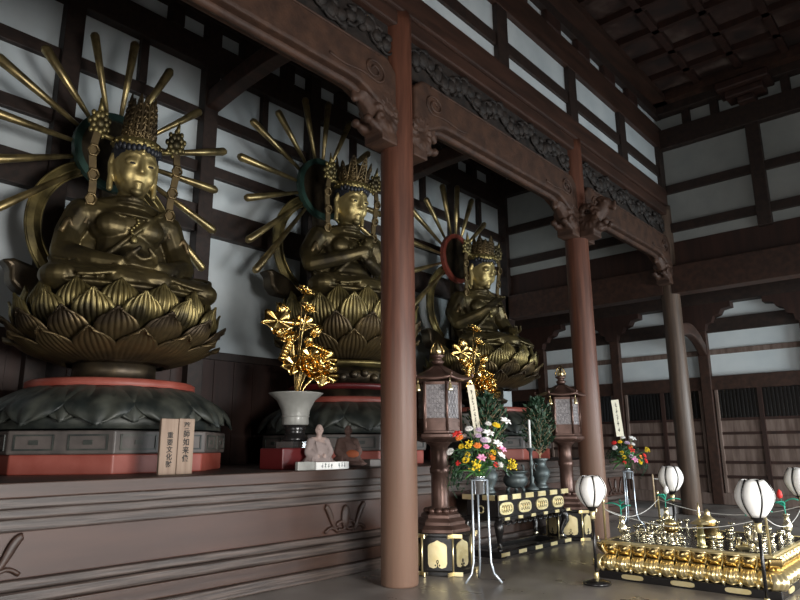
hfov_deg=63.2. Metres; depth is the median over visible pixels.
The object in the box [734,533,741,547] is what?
cup
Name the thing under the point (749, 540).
cup
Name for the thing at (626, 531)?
cup
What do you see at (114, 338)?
pedestal
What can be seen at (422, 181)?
trim
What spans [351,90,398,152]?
bracket
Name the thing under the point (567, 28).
trim
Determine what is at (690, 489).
column
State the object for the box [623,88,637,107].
trim
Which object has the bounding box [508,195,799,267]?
trim
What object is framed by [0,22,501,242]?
trim
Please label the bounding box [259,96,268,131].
trim
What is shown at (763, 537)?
cup
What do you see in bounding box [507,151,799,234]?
trim
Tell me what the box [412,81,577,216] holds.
beam
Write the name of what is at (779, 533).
cup
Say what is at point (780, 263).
trim
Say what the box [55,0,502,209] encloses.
trim
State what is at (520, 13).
trim
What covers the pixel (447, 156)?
beam
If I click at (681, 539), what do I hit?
bowl
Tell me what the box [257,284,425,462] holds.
pedestal
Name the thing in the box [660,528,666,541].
cup
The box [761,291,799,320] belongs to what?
corbel
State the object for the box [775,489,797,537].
vase
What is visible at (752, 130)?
trim
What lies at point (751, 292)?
trim
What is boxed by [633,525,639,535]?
cup
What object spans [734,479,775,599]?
floor lamp
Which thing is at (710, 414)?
trim
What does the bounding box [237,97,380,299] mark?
halo
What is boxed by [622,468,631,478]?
bucket
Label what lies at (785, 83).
trim
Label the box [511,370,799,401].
trim
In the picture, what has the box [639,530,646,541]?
cup
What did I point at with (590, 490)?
floor lamp
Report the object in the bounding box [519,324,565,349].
corbel
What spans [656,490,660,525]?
post
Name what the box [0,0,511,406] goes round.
wall
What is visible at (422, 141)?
bracket
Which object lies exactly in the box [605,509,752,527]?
cord
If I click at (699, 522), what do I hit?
candlestick
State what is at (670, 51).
ceiling
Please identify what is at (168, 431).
board
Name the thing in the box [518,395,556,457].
evergreen branches
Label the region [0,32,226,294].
halo
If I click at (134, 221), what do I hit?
pendant
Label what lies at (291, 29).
beam
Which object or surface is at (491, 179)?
trim
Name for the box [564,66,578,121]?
trim
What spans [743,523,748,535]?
cup
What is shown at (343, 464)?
card
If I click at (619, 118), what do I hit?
trim
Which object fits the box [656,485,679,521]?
vase
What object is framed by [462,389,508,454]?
evergreen branches
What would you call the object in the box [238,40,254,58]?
trim
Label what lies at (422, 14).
beam
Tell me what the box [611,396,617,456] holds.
trim
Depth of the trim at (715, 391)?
16.89 m
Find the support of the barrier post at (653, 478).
on the floor
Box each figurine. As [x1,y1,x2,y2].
[303,424,335,461]
[333,425,366,467]
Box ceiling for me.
[548,0,799,107]
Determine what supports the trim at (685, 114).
attached to the wall at (780, 136)
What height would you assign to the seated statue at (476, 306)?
2.799 m
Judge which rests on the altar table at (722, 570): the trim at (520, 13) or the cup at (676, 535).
the cup at (676, 535)
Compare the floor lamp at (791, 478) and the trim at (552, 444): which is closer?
the floor lamp at (791, 478)
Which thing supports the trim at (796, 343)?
attached to the wall at (784, 359)
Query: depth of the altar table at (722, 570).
6.99 m
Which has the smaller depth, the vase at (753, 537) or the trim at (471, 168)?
the vase at (753, 537)
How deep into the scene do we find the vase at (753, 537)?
6.76 m
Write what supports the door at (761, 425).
in the wall at (784, 359)
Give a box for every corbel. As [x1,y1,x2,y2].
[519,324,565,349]
[594,314,642,341]
[681,301,733,331]
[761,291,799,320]
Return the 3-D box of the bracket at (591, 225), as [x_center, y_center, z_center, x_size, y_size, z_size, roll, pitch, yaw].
[3.588,-1.498,11.851,0.753,0.706,0.358,-11,-17,40]
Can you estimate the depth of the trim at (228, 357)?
11.52 m
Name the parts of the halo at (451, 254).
post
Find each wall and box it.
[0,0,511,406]
[0,337,423,463]
[422,0,657,183]
[506,74,799,275]
[518,299,799,491]
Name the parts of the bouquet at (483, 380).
stem, stem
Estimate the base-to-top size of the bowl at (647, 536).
0.070 m
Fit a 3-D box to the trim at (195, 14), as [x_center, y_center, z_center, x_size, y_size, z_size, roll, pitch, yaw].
[-3.773,-5.459,11.877,0.250,0.550,20.600,-11,-17,40]
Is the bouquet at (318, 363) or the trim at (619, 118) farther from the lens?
the trim at (619, 118)
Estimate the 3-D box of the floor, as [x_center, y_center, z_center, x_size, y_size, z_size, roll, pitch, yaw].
[1.455,3.290,7.330,18.090,0.200,24.300,-11,-17,40]
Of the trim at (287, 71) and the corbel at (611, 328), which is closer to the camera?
the trim at (287, 71)
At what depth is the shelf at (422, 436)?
8.15 m
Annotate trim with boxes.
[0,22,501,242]
[0,90,502,276]
[0,144,505,311]
[0,327,510,391]
[17,0,87,390]
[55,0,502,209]
[136,38,149,83]
[158,0,505,179]
[167,1,185,26]
[181,20,222,395]
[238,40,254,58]
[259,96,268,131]
[279,63,294,83]
[300,75,320,286]
[333,91,347,110]
[349,138,356,163]
[351,0,666,214]
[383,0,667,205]
[419,176,425,202]
[431,143,440,149]
[437,0,658,176]
[446,163,464,406]
[466,162,476,177]
[475,198,481,225]
[486,173,496,187]
[487,0,660,147]
[492,3,508,67]
[496,86,799,197]
[497,179,510,277]
[500,277,517,390]
[506,270,663,320]
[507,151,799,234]
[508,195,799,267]
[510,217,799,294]
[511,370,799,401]
[515,278,799,329]
[530,0,660,121]
[533,310,798,352]
[536,341,799,369]
[536,350,551,456]
[541,9,560,34]
[551,443,554,456]
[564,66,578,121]
[572,39,589,62]
[599,65,614,85]
[609,341,631,499]
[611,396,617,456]
[615,112,627,159]
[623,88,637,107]
[624,395,635,488]
[630,489,799,507]
[654,146,665,189]
[656,59,799,119]
[671,243,799,295]
[681,108,690,123]
[697,331,725,503]
[698,391,712,491]
[709,99,719,114]
[714,390,729,492]
[744,121,773,226]
[779,75,791,91]
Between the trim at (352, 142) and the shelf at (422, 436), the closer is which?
the shelf at (422, 436)
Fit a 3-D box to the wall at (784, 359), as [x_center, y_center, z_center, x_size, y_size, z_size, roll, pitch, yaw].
[9.255,1.884,16.773,17.590,6.600,0.200,-11,-17,40]
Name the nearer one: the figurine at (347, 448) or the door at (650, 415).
the figurine at (347, 448)
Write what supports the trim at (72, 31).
attached to the wall at (242, 301)
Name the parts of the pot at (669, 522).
pot, lid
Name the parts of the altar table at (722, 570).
gilt plate, gilt plate, gilt plate, gilt plate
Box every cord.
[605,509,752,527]
[606,499,657,516]
[659,499,799,514]
[767,510,799,526]
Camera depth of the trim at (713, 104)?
15.41 m
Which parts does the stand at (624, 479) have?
leg, leg, leg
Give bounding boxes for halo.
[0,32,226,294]
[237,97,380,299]
[414,184,496,348]
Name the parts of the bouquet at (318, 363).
stem, stem, stem, stem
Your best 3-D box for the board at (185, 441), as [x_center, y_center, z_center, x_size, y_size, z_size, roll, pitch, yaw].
[-2.292,1.556,6.918,0.047,0.575,0.190,-10,-16,37]
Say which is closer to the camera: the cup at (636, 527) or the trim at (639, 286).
the cup at (636, 527)
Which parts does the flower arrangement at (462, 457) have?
spray flower, spray flower, spray flower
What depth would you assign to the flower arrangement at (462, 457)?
7.60 m
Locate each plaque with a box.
[467,385,483,472]
[611,400,623,445]
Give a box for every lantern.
[416,340,478,577]
[534,365,598,540]
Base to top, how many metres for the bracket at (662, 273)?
0.706 m
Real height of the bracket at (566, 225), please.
0.706 m
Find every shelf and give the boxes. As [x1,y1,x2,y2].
[417,431,466,441]
[549,434,584,442]
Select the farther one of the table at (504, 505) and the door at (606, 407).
the door at (606, 407)
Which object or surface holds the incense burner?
on the table at (504, 505)
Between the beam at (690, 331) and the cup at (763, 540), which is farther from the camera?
the beam at (690, 331)
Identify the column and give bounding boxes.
[381,10,418,588]
[565,138,609,538]
[661,205,702,514]
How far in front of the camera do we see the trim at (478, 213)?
18.14 m
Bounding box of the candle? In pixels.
[528,419,530,447]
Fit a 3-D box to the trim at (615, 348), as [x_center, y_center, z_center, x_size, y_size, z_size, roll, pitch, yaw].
[6.379,3.302,18.798,0.260,4.730,0.200,-11,-17,40]
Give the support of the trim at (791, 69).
attached to the wall at (780, 136)
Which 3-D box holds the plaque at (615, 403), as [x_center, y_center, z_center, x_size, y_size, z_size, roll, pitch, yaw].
[4.366,2.586,13.001,0.206,1.175,0.021,0,-13,0]
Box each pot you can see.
[663,515,677,544]
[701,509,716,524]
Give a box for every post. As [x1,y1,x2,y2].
[602,500,606,539]
[652,474,656,506]
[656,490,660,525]
[764,518,771,554]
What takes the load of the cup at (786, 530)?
on the altar table at (722, 570)
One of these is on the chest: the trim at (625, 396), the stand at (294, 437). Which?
the stand at (294, 437)
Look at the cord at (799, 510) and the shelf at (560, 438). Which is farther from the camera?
the shelf at (560, 438)
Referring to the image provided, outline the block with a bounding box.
[714,66,774,105]
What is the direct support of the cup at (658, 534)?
on the altar table at (722, 570)
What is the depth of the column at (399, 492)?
7.68 m
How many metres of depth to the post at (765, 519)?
6.58 m
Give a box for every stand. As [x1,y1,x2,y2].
[276,425,307,447]
[465,479,502,583]
[526,419,538,490]
[621,471,644,524]
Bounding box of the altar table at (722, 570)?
[593,526,799,599]
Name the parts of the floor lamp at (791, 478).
paper panel, paper panel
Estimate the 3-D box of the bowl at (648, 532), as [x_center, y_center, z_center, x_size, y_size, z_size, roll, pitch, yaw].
[3.042,2.849,7.902,0.096,0.070,0.094,-11,-17,40]
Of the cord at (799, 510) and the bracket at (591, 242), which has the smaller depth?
the cord at (799, 510)
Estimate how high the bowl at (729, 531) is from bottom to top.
0.070 m
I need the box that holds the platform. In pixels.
[0,457,634,599]
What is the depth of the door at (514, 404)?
21.09 m
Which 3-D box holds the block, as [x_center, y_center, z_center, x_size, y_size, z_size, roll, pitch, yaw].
[7.862,-4.763,14.811,1.100,0.520,0.650,-11,-17,40]
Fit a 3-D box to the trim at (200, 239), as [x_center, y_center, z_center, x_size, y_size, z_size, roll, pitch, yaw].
[-3.452,-0.835,11.185,0.220,9.580,0.280,-11,-17,40]
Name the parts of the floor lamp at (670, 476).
paper panel, paper panel, paper panel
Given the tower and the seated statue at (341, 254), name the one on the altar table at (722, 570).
the tower
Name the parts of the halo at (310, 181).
post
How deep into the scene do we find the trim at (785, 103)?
15.16 m
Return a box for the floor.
[230,500,799,599]
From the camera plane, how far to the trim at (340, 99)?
14.41 m
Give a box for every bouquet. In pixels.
[260,284,338,390]
[451,323,500,397]
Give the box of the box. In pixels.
[361,459,380,466]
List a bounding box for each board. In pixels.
[156,418,178,474]
[175,418,194,473]
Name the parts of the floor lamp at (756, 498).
paper panel, paper panel, paper panel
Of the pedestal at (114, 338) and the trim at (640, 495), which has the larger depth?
the trim at (640, 495)
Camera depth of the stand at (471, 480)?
7.48 m
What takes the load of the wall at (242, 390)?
attached to the wall at (242, 301)
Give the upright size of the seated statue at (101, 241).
2.983 m
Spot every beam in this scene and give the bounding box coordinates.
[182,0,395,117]
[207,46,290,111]
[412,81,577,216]
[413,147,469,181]
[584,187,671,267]
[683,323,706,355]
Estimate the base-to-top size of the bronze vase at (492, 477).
0.475 m
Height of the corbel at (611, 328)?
0.700 m
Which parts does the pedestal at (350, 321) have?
panel frame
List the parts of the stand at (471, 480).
leg, leg, leg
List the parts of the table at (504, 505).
leg, leg, carved panel, moulding, foot rail, carved panel, leg, carved panel, carved panel, leg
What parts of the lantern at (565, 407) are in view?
lattice panel, door frame, gilt panel, corner post, finial seat, lattice panel, door frame, gilt panel, corner post, lattice panel, door frame, corner post, gilt panel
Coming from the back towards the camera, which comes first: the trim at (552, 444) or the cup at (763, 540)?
the trim at (552, 444)
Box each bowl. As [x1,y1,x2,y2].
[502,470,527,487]
[645,533,650,540]
[646,531,653,537]
[678,536,685,543]
[714,539,723,546]
[725,528,732,534]
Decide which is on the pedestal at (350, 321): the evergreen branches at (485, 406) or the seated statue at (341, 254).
the seated statue at (341, 254)
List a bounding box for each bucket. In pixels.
[471,476,485,494]
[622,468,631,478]
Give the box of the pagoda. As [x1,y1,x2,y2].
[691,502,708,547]
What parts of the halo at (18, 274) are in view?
post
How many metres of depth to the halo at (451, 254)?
15.22 m
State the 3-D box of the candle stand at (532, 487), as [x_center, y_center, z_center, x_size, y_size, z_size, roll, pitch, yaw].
[2.060,2.435,10.252,0.220,1.085,0.220,-11,-17,40]
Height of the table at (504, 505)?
0.835 m
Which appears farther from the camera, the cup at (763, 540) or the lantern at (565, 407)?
the lantern at (565, 407)
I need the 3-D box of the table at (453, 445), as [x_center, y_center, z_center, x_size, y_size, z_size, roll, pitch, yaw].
[1.297,2.629,11.381,0.600,0.400,0.600,-11,-17,40]
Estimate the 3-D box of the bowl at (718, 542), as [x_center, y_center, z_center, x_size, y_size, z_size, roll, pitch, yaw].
[3.513,2.676,7.156,0.096,0.070,0.094,-11,-17,40]
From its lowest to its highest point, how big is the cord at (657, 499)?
0.160 m
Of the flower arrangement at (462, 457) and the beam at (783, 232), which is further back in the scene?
the beam at (783, 232)
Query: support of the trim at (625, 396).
attached to the wall at (784, 359)
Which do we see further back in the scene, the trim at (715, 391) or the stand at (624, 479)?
the trim at (715, 391)
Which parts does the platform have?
moulding, moulding, moulding, moulding, moulding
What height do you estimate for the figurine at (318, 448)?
0.561 m
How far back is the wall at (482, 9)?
12.00 m
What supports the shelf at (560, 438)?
attached to the lantern at (565, 407)
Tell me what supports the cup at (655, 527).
on the altar table at (722, 570)
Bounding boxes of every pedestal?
[0,275,231,474]
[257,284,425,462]
[422,341,550,459]
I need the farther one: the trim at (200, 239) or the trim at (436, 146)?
the trim at (436, 146)
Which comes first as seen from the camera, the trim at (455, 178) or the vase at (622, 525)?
the vase at (622, 525)
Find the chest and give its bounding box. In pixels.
[260,448,305,469]
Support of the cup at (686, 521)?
on the altar table at (722, 570)
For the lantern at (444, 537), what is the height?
2.892 m
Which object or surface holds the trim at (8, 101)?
attached to the wall at (242, 301)
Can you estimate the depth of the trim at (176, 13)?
11.48 m
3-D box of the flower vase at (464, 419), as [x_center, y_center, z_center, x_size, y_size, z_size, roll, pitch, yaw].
[1.294,2.230,11.472,0.720,0.420,0.720,-11,-17,40]
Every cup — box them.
[622,529,629,540]
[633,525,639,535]
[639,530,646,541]
[653,523,658,535]
[655,532,662,543]
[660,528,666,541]
[674,533,680,544]
[676,519,682,530]
[683,519,688,529]
[708,535,716,548]
[726,537,734,550]
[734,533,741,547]
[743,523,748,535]
[746,538,752,551]
[761,536,767,549]
[762,538,766,551]
[769,535,774,547]
[775,531,783,543]
[783,528,790,539]
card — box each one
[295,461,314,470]
[315,461,348,469]
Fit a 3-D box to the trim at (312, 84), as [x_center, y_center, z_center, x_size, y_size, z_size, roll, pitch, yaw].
[-1.826,-0.442,12.976,0.220,9.580,0.280,-11,-17,40]
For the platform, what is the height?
1.240 m
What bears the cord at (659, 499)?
attached to the post
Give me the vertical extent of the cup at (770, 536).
0.127 m
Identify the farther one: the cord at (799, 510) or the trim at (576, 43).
the trim at (576, 43)
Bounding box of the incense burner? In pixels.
[502,464,527,491]
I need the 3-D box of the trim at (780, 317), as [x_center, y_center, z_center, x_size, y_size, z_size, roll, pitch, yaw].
[9.139,0.556,16.951,17.590,0.370,0.120,-11,-17,40]
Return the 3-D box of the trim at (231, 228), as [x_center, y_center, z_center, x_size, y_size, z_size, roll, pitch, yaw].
[-3.777,-1.469,11.004,0.160,0.500,20.600,-11,-17,40]
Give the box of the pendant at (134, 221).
[130,217,139,243]
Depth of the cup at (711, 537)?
7.03 m
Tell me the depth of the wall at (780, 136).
15.39 m
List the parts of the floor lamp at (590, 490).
paper panel, paper panel, paper panel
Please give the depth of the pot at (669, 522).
7.29 m
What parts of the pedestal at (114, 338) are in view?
panel frame, stem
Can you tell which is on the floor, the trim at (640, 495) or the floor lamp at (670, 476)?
the floor lamp at (670, 476)
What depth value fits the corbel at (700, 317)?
17.48 m
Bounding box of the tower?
[694,509,724,538]
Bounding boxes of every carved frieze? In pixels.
[297,0,391,58]
[411,43,569,173]
[582,161,664,233]
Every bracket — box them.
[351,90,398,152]
[412,116,437,165]
[550,201,579,240]
[579,196,615,240]
[588,239,597,245]
[652,257,672,285]
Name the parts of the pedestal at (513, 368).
stem, panel frame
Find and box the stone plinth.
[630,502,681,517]
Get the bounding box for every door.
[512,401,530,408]
[554,396,614,456]
[628,391,708,491]
[718,385,799,494]
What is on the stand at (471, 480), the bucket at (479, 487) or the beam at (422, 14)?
the bucket at (479, 487)
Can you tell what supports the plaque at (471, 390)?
in the flower arrangement at (462, 457)
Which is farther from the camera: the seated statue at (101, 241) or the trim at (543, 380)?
the trim at (543, 380)
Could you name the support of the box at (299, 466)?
on the platform
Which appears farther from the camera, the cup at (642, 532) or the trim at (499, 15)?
the trim at (499, 15)
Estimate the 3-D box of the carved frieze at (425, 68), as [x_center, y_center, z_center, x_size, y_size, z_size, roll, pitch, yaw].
[1.592,-2.921,10.536,0.260,0.569,4.626,-11,-17,40]
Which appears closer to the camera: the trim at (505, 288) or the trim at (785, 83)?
the trim at (785, 83)
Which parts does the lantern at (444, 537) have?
corner post, gilt panel, lattice panel, door frame, corner post, lattice panel, door frame, gilt panel, finial seat, corner post, door frame, lattice panel, door frame, corner post, gilt panel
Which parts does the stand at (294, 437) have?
plate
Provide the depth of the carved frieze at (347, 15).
8.07 m
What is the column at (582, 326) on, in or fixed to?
on the floor
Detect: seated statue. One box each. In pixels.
[37,93,216,306]
[299,153,380,293]
[445,232,533,350]
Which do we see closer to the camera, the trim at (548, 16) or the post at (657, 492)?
the post at (657, 492)
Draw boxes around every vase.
[269,391,322,424]
[462,413,491,437]
[481,460,497,493]
[532,458,549,488]
[605,499,630,540]
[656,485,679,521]
[745,511,771,552]
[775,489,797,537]
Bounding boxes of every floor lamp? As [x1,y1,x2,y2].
[575,475,611,586]
[658,466,683,521]
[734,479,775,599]
[783,467,799,501]
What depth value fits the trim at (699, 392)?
17.15 m
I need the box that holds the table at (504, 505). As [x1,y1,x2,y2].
[462,488,570,558]
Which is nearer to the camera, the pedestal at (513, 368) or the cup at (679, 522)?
the cup at (679, 522)
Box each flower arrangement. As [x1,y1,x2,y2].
[446,417,516,497]
[605,436,649,478]
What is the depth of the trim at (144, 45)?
10.94 m
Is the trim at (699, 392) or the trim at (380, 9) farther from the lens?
the trim at (699, 392)
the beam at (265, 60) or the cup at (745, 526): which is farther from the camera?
the beam at (265, 60)
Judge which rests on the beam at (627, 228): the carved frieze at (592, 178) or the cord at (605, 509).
the carved frieze at (592, 178)
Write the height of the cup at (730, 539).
0.127 m
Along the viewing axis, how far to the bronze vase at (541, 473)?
10.47 m
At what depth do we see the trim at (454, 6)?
11.65 m
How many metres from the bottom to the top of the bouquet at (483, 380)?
1.702 m
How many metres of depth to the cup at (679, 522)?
8.48 m
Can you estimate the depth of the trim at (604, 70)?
14.05 m
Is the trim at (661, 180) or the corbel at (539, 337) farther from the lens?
the corbel at (539, 337)
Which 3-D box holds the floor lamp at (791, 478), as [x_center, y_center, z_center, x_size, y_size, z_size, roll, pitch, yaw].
[5.184,2.771,8.342,0.348,1.205,0.358,10,-16,-37]
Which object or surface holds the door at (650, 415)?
in the wall at (784, 359)
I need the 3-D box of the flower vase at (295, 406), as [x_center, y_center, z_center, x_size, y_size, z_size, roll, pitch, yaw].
[-1.374,1.438,8.567,0.720,0.420,0.720,-11,-17,40]
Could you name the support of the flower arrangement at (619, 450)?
in the bucket at (627, 475)
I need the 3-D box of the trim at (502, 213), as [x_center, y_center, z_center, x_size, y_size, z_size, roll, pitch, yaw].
[3.003,-2.278,19.018,0.280,3.400,0.190,-11,-17,40]
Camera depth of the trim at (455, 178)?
17.12 m

